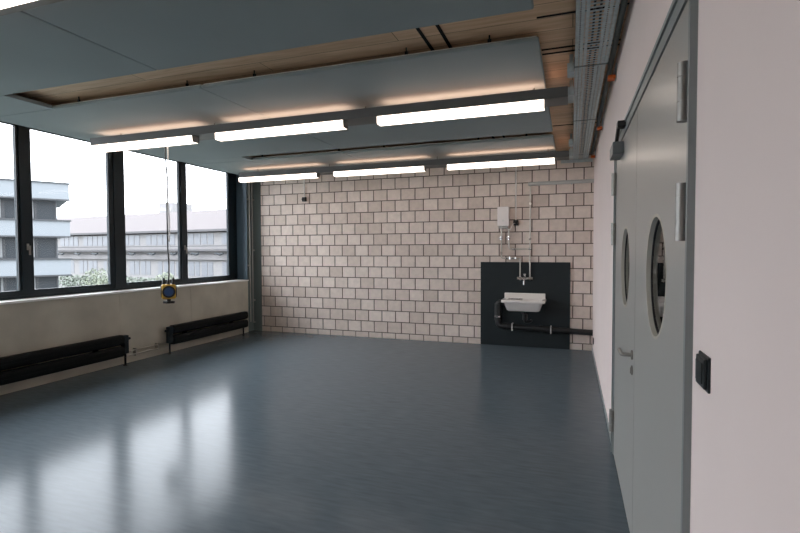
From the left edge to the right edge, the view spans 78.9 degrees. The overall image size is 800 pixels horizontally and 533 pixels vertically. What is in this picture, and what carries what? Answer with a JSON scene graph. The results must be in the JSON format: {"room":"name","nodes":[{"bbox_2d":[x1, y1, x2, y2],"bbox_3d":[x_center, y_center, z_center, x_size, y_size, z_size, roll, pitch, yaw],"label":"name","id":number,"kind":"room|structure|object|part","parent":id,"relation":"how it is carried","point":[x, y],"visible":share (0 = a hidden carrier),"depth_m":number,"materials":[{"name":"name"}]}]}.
{"room":"empty workshop room","nodes":[
{"label":"empty workshop room","id":0,"kind":"room"},
{"bbox_2d":[0,281,248,394],"bbox_3d":[-4.897,0.961,4.635,0.300,1.010,10.630,0,2,19],"label":"wall","id":1,"kind":"structure","parent":0,"point":[143,316],"depth_m":6.72,"materials":[{"name":"concrete"}]},
{"bbox_2d":[0,121,118,300],"bbox_3d":[-4.544,-0.660,5.890,0.101,2.092,2.555,0,2,19],"label":"window","id":2,"kind":"structure","parent":1,"relation":"in","point":[22,181],"depth_m":5.93,"materials":[{"name":"black metal"}]},
{"bbox_3d":[-4.509,-0.209,5.912,0.044,0.140,0.028,0,2,19],"label":"handle","id":3,"kind":"part","parent":2,"relation":"part of","materials":[{"name":"silver metal"}]},
{"bbox_2d":[0,279,248,304],"bbox_3d":[-4.890,0.442,4.615,0.320,0.025,10.630,0,2,19],"label":"trim","id":4,"kind":"structure","parent":1,"relation":"on","point":[13,301],"depth_m":6.58,"materials":[{"name":"white paint"}]},
{"bbox_2d":[126,342,167,356],"bbox_3d":[-3.784,1.230,7.271,0.056,0.110,0.740,0,2,19],"label":"pipe","id":5,"kind":"object","parent":1,"relation":"attached to","point":[156,345],"visible":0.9,"depth_m":7.24,"materials":[{"name":"silver metal"}]},
{"bbox_2d":[116,150,236,289],"bbox_3d":[-3.676,-0.745,8.355,0.101,2.092,2.675,0,2,19],"label":"window","id":6,"kind":"structure","parent":1,"relation":"in","point":[231,215],"depth_m":8.27,"materials":[{"name":"black metal"}]},
{"bbox_2d":[247,182,253,330],"bbox_3d":[-3.116,-0.274,9.720,0.270,3.128,0.220,0,2,19],"label":"wall","id":7,"kind":"structure","parent":0,"point":[251,324],"depth_m":9.68,"materials":[{"name":"grey"}]},
{"bbox_2d":[236,174,247,279],"bbox_3d":[-3.119,-0.787,9.582,0.248,2.092,0.010,0,2,19],"label":"trim","id":8,"kind":"structure","parent":7,"relation":"attached to","point":[241,188],"depth_m":9.58,"materials":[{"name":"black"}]},
{"bbox_2d":[247,182,250,321],"bbox_3d":[-2.981,-0.321,9.597,0.067,2.830,0.024,0,2,19],"label":"riser pipe","id":9,"kind":"object","parent":7,"relation":"attached to","point":[249,265],"visible":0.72,"depth_m":9.58,"materials":[{"name":"grey metal"}]},
{"bbox_2d":[0,330,629,532],"bbox_3d":[-1.800,1.584,3.737,6.750,0.200,11.150,0,2,19],"label":"floor","id":10,"kind":"structure","parent":0,"point":[256,431],"depth_m":4.04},
{"bbox_2d":[0,335,130,385],"bbox_3d":[-4.187,1.200,5.969,0.160,0.438,2.000,0,2,19],"label":"radiator","id":11,"kind":"object","parent":10,"relation":"on","point":[23,359],"visible":1,"depth_m":5.92,"materials":[{"name":"black metal"}]},
{"bbox_3d":[-3.858,1.303,6.832,0.060,0.172,0.060,0,2,19],"label":"leg","id":12,"kind":"part","parent":11,"relation":"part of","materials":[{"name":"black metal"}]},
{"bbox_2d":[165,311,247,353],"bbox_3d":[-3.313,1.115,8.453,0.160,0.438,1.990,0,2,19],"label":"radiator","id":13,"kind":"object","parent":10,"relation":"on","point":[185,336],"visible":1,"depth_m":8.24,"materials":[{"name":"black metal"}]},
{"bbox_2d":[14,0,629,157],"bbox_3d":[-1.727,-1.743,3.597,6.930,0.200,11.150,0,2,19],"label":"ceiling","id":14,"kind":"structure","parent":0,"point":[554,31],"depth_m":3.87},
{"bbox_2d":[0,0,533,95],"bbox_3d":[-2.357,-1.562,2.562,5.729,0.090,2.772,0,2,19],"label":"ceiling panel","id":15,"kind":"object","parent":14,"relation":"hanging from","point":[66,42],"visible":1,"depth_m":3.14,"materials":[{"name":"grey metal"}]},
{"bbox_2d":[0,94,51,115],"bbox_3d":[-4.030,-1.607,4.857,0.950,0.038,0.444,0,2,19],"label":"panel","id":16,"kind":"object","parent":15,"relation":"attached to","point":[10,104],"visible":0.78,"depth_m":4.80,"materials":[{"name":"grey metal"}]},
{"bbox_2d":[0,0,63,15],"bbox_3d":[-2.008,-1.429,2.434,5.449,0.170,0.250,0,2,19],"label":"track","id":17,"kind":"object","parent":15,"relation":"hanging from","point":[37,3],"visible":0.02,"depth_m":2.52,"materials":[{"name":"grey"}]},
{"bbox_2d":[0,0,35,8],"bbox_3d":[-2.147,-1.352,2.482,1.530,0.154,0.236,0,2,19],"label":"linear light","id":18,"kind":"object","parent":17,"relation":"attached to","point":[3,3],"visible":1,"depth_m":2.34,"materials":[{"name":"white"}]},
{"bbox_3d":[-3.725,-1.549,3.044,2.829,0.042,2.770,0,2,19],"label":"panel","id":19,"kind":"part","parent":15,"relation":"part of","materials":[{"name":"grey metal"}]},
{"bbox_3d":[-1.022,-1.527,2.094,2.899,0.042,2.770,0,2,19],"label":"panel","id":20,"kind":"part","parent":15,"relation":"part of","materials":[{"name":"grey metal"}]},
{"bbox_2d":[0,35,552,161],"bbox_3d":[-1.293,-1.666,5.588,5.729,0.090,2.752,0,2,19],"label":"ceiling panel","id":21,"kind":"object","parent":14,"relation":"hanging from","point":[511,65],"visible":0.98,"depth_m":4.77,"materials":[{"name":"grey metal"}]},
{"bbox_3d":[-2.651,-1.652,6.067,2.849,0.042,2.750,0,2,19],"label":"panel","id":22,"kind":"part","parent":21,"relation":"part of","materials":[{"name":"grey metal"}]},
{"bbox_2d":[182,156,251,163],"bbox_3d":[-2.931,-1.708,7.771,1.150,0.038,0.274,0,2,19],"label":"panel","id":23,"kind":"object","parent":21,"relation":"attached to","point":[244,158],"visible":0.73,"depth_m":7.74,"materials":[{"name":"grey metal"}]},
{"bbox_2d":[90,86,573,145],"bbox_3d":[-1.095,-1.518,5.032,5.449,0.170,0.250,0,2,19],"label":"linear light fixture","id":24,"kind":"object","parent":21,"relation":"hanging from","point":[557,96],"visible":0.76,"depth_m":4.68,"materials":[{"name":"grey metal"}]},
{"bbox_2d":[90,135,198,152],"bbox_3d":[-2.957,-1.455,5.686,1.530,0.154,0.236,0,2,19],"label":"linear light","id":25,"kind":"object","parent":24,"relation":"attached to","point":[183,140],"visible":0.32,"depth_m":5.57,"materials":[{"name":"white plastic"}]},
{"bbox_2d":[161,146,176,303],"bbox_3d":[-2.717,-0.507,5.679,0.168,1.881,0.168,-1,2,-27],"label":"power outlet","id":26,"kind":"object","parent":24,"relation":"hanging from","point":[168,291],"visible":0.99,"depth_m":5.66,"materials":[{"name":"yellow plastic"}]},
{"bbox_3d":[-2.699,-0.594,5.670,0.042,1.614,0.023,0,2,19],"label":"hanging chain","id":27,"kind":"part","parent":26,"relation":"part of","materials":[{"name":"white metal"}]},
{"bbox_3d":[-2.679,0.294,5.637,0.100,0.100,0.006,-1,2,-27],"label":"socket lid","id":28,"kind":"part","parent":26,"relation":"part of","materials":[{"name":"blue plastic"}]},
{"bbox_2d":[214,120,347,140],"bbox_3d":[-1.233,-1.441,5.080,1.530,0.154,0.236,0,2,19],"label":"linear light","id":29,"kind":"object","parent":24,"relation":"attached to","point":[339,124],"visible":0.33,"depth_m":4.96,"materials":[{"name":"white plastic"}]},
{"bbox_2d":[376,99,544,125],"bbox_3d":[0.536,-1.427,4.458,1.530,0.154,0.236,0,2,19],"label":"linear light","id":30,"kind":"object","parent":24,"relation":"attached to","point":[535,105],"visible":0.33,"depth_m":4.34,"materials":[{"name":"white plastic"}]},
{"bbox_3d":[0.052,-1.631,5.117,2.879,0.042,2.750,0,2,19],"label":"panel","id":31,"kind":"part","parent":21,"relation":"part of","materials":[{"name":"grey metal"}]},
{"bbox_2d":[194,134,555,174],"bbox_3d":[-0.470,-1.746,7.926,5.729,0.090,1.652,0,2,19],"label":"ceiling panel","id":32,"kind":"object","parent":14,"relation":"hanging from","point":[535,143],"visible":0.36,"depth_m":7.31,"materials":[{"name":"grey metal"}]},
{"bbox_3d":[-1.871,-1.733,8.421,2.759,0.042,1.650,0,2,19],"label":"panel","id":33,"kind":"part","parent":32,"relation":"part of","materials":[{"name":"grey metal"}]},
{"bbox_2d":[239,150,572,177],"bbox_3d":[-0.179,-1.607,7.634,5.449,0.170,0.250,0,2,19],"label":"track","id":34,"kind":"object","parent":32,"relation":"hanging from","point":[558,155],"visible":0.84,"depth_m":7.37,"materials":[{"name":"grey metal"}]},
{"bbox_2d":[238,173,319,182],"bbox_3d":[-2.042,-1.544,8.288,1.530,0.154,0.236,0,2,19],"label":"linear light","id":35,"kind":"object","parent":34,"relation":"attached to","point":[308,175],"visible":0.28,"depth_m":8.18,"materials":[{"name":"white plastic"}]},
{"bbox_2d":[333,166,425,176],"bbox_3d":[-0.318,-1.530,7.682,1.530,0.154,0.236,0,2,19],"label":"linear light","id":36,"kind":"object","parent":34,"relation":"attached to","point":[418,168],"visible":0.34,"depth_m":7.58,"materials":[{"name":"white plastic"}]},
{"bbox_2d":[447,158,554,169],"bbox_3d":[1.451,-1.516,7.060,1.530,0.154,0.236,0,2,19],"label":"linear light","id":37,"kind":"object","parent":34,"relation":"attached to","point":[543,161],"visible":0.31,"depth_m":6.95,"materials":[{"name":"white plastic"}]},
{"bbox_3d":[0.832,-1.712,7.471,2.969,0.042,1.650,0,2,19],"label":"panel","id":38,"kind":"part","parent":32,"relation":"part of","materials":[{"name":"grey metal"}]},
{"bbox_2d":[415,28,494,138],"bbox_3d":[-0.020,-1.625,2.947,0.024,0.006,10.850,0,2,19],"label":"trim","id":39,"kind":"structure","parent":14,"relation":"attached to","point":[420,32],"depth_m":3.52,"materials":[{"name":"black metal"}]},
{"bbox_2d":[435,25,504,137],"bbox_3d":[0.113,-1.624,2.901,0.024,0.006,10.850,0,2,19],"label":"trim","id":40,"kind":"structure","parent":14,"relation":"attached to","point":[440,30],"depth_m":3.47,"materials":[{"name":"black metal"}]},
{"bbox_2d":[541,39,620,50],"bbox_3d":[1.344,-1.653,3.628,0.555,0.006,0.016,0,2,19],"label":"trim","id":41,"kind":"structure","parent":14,"relation":"attached to","point":[619,39],"depth_m":3.67,"materials":[{"name":"black"}]},
{"bbox_2d":[542,44,619,54],"bbox_3d":[1.374,-1.655,3.713,0.555,0.006,0.016,0,2,19],"label":"trim","id":42,"kind":"structure","parent":14,"relation":"attached to","point":[618,44],"depth_m":3.75,"materials":[{"name":"black metal"}]},
{"bbox_2d":[537,2,629,18],"bbox_3d":[1.162,-1.635,3.110,0.555,0.006,0.016,0,2,19],"label":"trim","id":43,"kind":"structure","parent":14,"relation":"attached to","point":[564,13],"depth_m":3.15,"materials":[{"name":"black metal"}]},
{"bbox_2d":[561,0,619,162],"bbox_3d":[1.147,-1.542,3.017,0.460,0.185,9.550,0,2,19],"label":"cable tray","id":44,"kind":"object","parent":14,"relation":"hanging from","point":[571,66],"visible":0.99,"depth_m":3.75,"materials":[{"name":"metal"}]},
{"bbox_2d":[575,0,609,151],"bbox_3d":[1.136,-1.512,2.837,0.163,0.019,9.000,0,2,19],"label":"cable bundle","id":45,"kind":"object","parent":44,"relation":"in","point":[581,0],"visible":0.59,"depth_m":3.52,"materials":[{"name":"black plastic"}]},
{"bbox_2d":[260,152,593,350],"bbox_3d":[0.009,-0.257,8.841,6.750,3.130,0.206,0,2,19],"label":"wall","id":46,"kind":"structure","parent":0,"point":[396,255],"depth_m":8.66,"materials":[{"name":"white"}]},
{"bbox_2d":[251,182,255,322],"bbox_3d":[-2.938,-0.304,9.728,0.040,2.873,0.061,0,2,19],"label":"riser pipe","id":47,"kind":"object","parent":46,"relation":"attached to","point":[252,199],"visible":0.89,"depth_m":9.70,"materials":[{"name":"grey metal"}]},
{"bbox_2d":[252,181,261,330],"bbox_3d":[-2.858,-0.276,9.742,0.182,3.130,0.016,0,2,19],"label":"trim","id":48,"kind":"structure","parent":46,"relation":"attached to","point":[257,267],"depth_m":9.73,"materials":[{"name":"grey metal"}]},
{"bbox_2d":[302,179,306,201],"bbox_3d":[-1.838,-1.488,9.304,0.084,0.487,0.066,0,2,19],"label":"power outlet","id":49,"kind":"object","parent":46,"relation":"attached to","point":[304,199],"visible":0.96,"depth_m":9.31,"materials":[{"name":"black plastic"}]},
{"bbox_2d":[497,206,508,228],"bbox_3d":[1.713,-0.809,8.056,0.187,0.358,0.108,0,2,19],"label":"water heater","id":50,"kind":"object","parent":46,"relation":"attached to","point":[502,212],"visible":1,"depth_m":8.02,"materials":[{"name":"white plastic"}]},
{"bbox_2d":[508,166,518,229],"bbox_3d":[1.858,-1.152,8.002,0.189,1.099,0.081,0,2,5],"label":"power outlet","id":51,"kind":"object","parent":46,"relation":"attached to","point":[515,222],"visible":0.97,"depth_m":8.01,"materials":[{"name":"black plastic"}]},
{"bbox_2d":[499,186,531,276],"bbox_3d":[1.896,-0.561,8.006,0.520,1.500,0.097,0,2,19],"label":"pipes","id":52,"kind":"object","parent":46,"relation":"attached to","point":[530,203],"visible":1,"depth_m":8.00,"materials":[{"name":"silver metal"}]},
{"bbox_2d":[481,262,569,348],"bbox_3d":[2.049,0.627,8.031,1.434,1.398,0.026,0,2,19],"label":"backsplash","id":53,"kind":"structure","parent":46,"relation":"attached to","point":[552,279],"depth_m":8.00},
{"bbox_2d":[501,292,545,322],"bbox_3d":[1.990,0.678,7.818,0.680,0.477,0.418,0,2,19],"label":"sink","id":54,"kind":"object","parent":53,"relation":"attached to","point":[522,302],"visible":1,"depth_m":7.74,"materials":[{"name":"white ceramic"}]},
{"bbox_3d":[1.990,0.620,7.816,0.680,0.181,0.418,0,2,19],"label":"bowl","id":55,"kind":"part","parent":54,"relation":"part of","materials":[{"name":"white ceramic"}]},
{"bbox_2d":[517,274,532,284],"bbox_3d":[2.019,0.208,7.890,0.250,0.174,0.233,0,2,19],"label":"tap","id":56,"kind":"object","parent":53,"relation":"attached to","point":[524,278],"visible":1,"depth_m":7.92,"materials":[{"name":"silver metal"}]},
{"bbox_2d":[494,299,592,335],"bbox_3d":[2.296,0.815,7.866,1.532,0.528,0.133,0,2,19],"label":"pipe","id":57,"kind":"object","parent":53,"relation":"attached to","point":[497,308],"visible":0.98,"depth_m":7.88,"materials":[{"name":"black plastic"}]},
{"bbox_2d":[528,179,593,185],"bbox_3d":[2.559,-1.341,7.758,0.994,0.070,0.075,0,2,19],"label":"pipe","id":58,"kind":"object","parent":46,"relation":"attached to","point":[538,183],"visible":0.89,"depth_m":7.72,"materials":[{"name":"grey metal"}]},
{"bbox_2d":[592,0,799,532],"bbox_3d":[1.305,-0.053,2.535,0.120,3.130,10.850,0,2,19],"label":"wall","id":59,"kind":"structure","parent":0,"point":[745,434],"depth_m":1.01,"materials":[{"name":"white paint"}]},
{"bbox_2d":[597,118,602,130],"bbox_3d":[2.259,-1.603,5.493,0.064,0.125,0.080,0,2,19],"label":"clip","id":60,"kind":"object","parent":59,"relation":"attached to","point":[598,127],"visible":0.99,"depth_m":5.46,"materials":[{"name":"orange plastic"}]},
{"bbox_2d":[592,348,610,441],"bbox_3d":[1.249,1.485,2.603,0.008,0.050,10.840,0,2,19],"label":"baseboard","id":61,"kind":"structure","parent":59,"relation":"attached to","point":[592,348],"depth_m":5.09,"materials":[{"name":"grey paint"}]},
{"bbox_2d":[591,0,627,153],"bbox_3d":[1.389,-1.606,3.036,0.040,0.040,9.550,0,2,19],"label":"conduit","id":62,"kind":"object","parent":59,"relation":"attached to","point":[623,4],"visible":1,"depth_m":3.76,"materials":[{"name":"grey"}]},
{"bbox_2d":[607,63,616,81],"bbox_3d":[1.692,-1.548,3.881,0.064,0.125,0.080,0,2,19],"label":"clip","id":63,"kind":"object","parent":59,"relation":"attached to","point":[613,77],"visible":0.99,"depth_m":3.85,"materials":[{"name":"orange plastic"}]},
{"bbox_2d":[609,0,698,532],"bbox_3d":[1.284,0.300,2.596,0.195,2.420,2.572,0,2,19],"label":"door","id":64,"kind":"structure","parent":59,"relation":"in","point":[653,151],"depth_m":1.96,"materials":[{"name":"grey paint"}]},
{"bbox_3d":[1.433,-0.873,3.175,0.050,0.095,0.274,0,2,19],"label":"closer arm","id":65,"kind":"part","parent":64,"relation":"part of","materials":[{"name":"black plastic"}]},
{"bbox_3d":[1.268,0.485,2.741,0.066,0.052,0.161,0,2,19],"label":"handle","id":66,"kind":"part","parent":64,"relation":"part of","materials":[{"name":"silver metal"}]},
{"bbox_3d":[1.449,0.003,3.070,0.006,0.476,0.476,0,2,19],"label":"pane","id":67,"kind":"part","parent":64,"relation":"part of","materials":[{"name":"clear glass"}]},
{"bbox_3d":[1.064,0.041,1.976,0.006,0.476,0.476,0,2,19],"label":"pane","id":68,"kind":"part","parent":64,"relation":"part of","materials":[{"name":"clear glass"}]},
{"bbox_2d":[695,350,710,393],"bbox_3d":[0.781,0.271,1.258,0.017,0.090,0.100,0,2,19],"label":"light switch","id":69,"kind":"object","parent":59,"relation":"attached to","point":[702,361],"visible":1,"depth_m":1.23,"materials":[{"name":"black plastic"}]},
{"label":"outside","id":70,"kind":"structure","parent":0,"visible":0},
{"bbox_3d":[-42.072,3.714,131.596,153.400,0.200,300.000,0,2,19],"label":"ground","id":71,"kind":"structure","parent":70,"visible":0},
{"bbox_2d":[0,178,71,291],"bbox_3d":[-42.221,-1.461,38.328,26.346,16.300,10.118,-2,2,-39],"label":"apartment building","id":72,"kind":"structure","parent":71,"relation":"on","point":[47,196],"depth_m":41.70,"materials":[{"name":"grey concrete"}]},
{"bbox_2d":[0,238,2,257],"bbox_3d":[-33.198,-1.565,40.463,0.155,1.660,0.040,-2,2,-39],"label":"curtain","id":73,"kind":"object","parent":72,"relation":"hanging from","point":[1,239],"depth_m":40.47,"materials":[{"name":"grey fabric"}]},
{"bbox_2d":[1,278,3,291],"bbox_3d":[-33.186,1.768,40.573,0.155,1.630,0.040,-2,2,-39],"label":"curtain","id":74,"kind":"object","parent":72,"relation":"hanging from","point":[2,279],"depth_m":40.56,"materials":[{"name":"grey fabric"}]},
{"bbox_2d":[80,267,107,285],"bbox_3d":[-43.427,2.879,70.181,4.376,5.532,4.464,0,2,19],"label":"tree","id":75,"kind":"object","parent":71,"relation":"on","point":[94,275],"visible":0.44,"depth_m":69.59,"materials":[{"name":"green plant"}]},
{"bbox_2d":[59,275,177,286],"bbox_3d":[-37.274,3.603,70.356,40.296,4.394,2.469,1,2,26],"label":"hedge","id":76,"kind":"object","parent":71,"relation":"on","point":[74,279],"visible":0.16,"depth_m":76.24,"materials":[{"name":"green plant"}]},
{"bbox_2d":[57,209,226,286],"bbox_3d":[-42.058,-3.069,94.587,102.789,15.800,33.172,0,2,19],"label":"industrial building","id":77,"kind":"structure","parent":71,"relation":"on","point":[146,234],"depth_m":86.10,"materials":[{"name":"grey"}]},
{"bbox_3d":[-35.047,-3.320,79.452,75.017,0.150,0.100,1,2,26],"label":"railing","id":78,"kind":"part","parent":77,"relation":"part of","materials":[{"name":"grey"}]},
{"bbox_2d":[155,272,173,279],"bbox_3d":[-30.883,3.244,64.172,3.190,5.107,3.087,0,2,19],"label":"tree","id":79,"kind":"object","parent":71,"relation":"on","point":[162,275],"visible":0.14,"depth_m":63.95,"materials":[{"name":"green plant"}]},
{"bbox_2d":[159,202,191,212],"bbox_3d":[-99.702,-12.919,211.431,16.591,28.200,11.829,0,2,19],"label":"tower block","id":80,"kind":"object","parent":71,"relation":"on","point":[172,207],"visible":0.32,"depth_m":205.26,"materials":[{"name":"grey concrete"}]}
]}

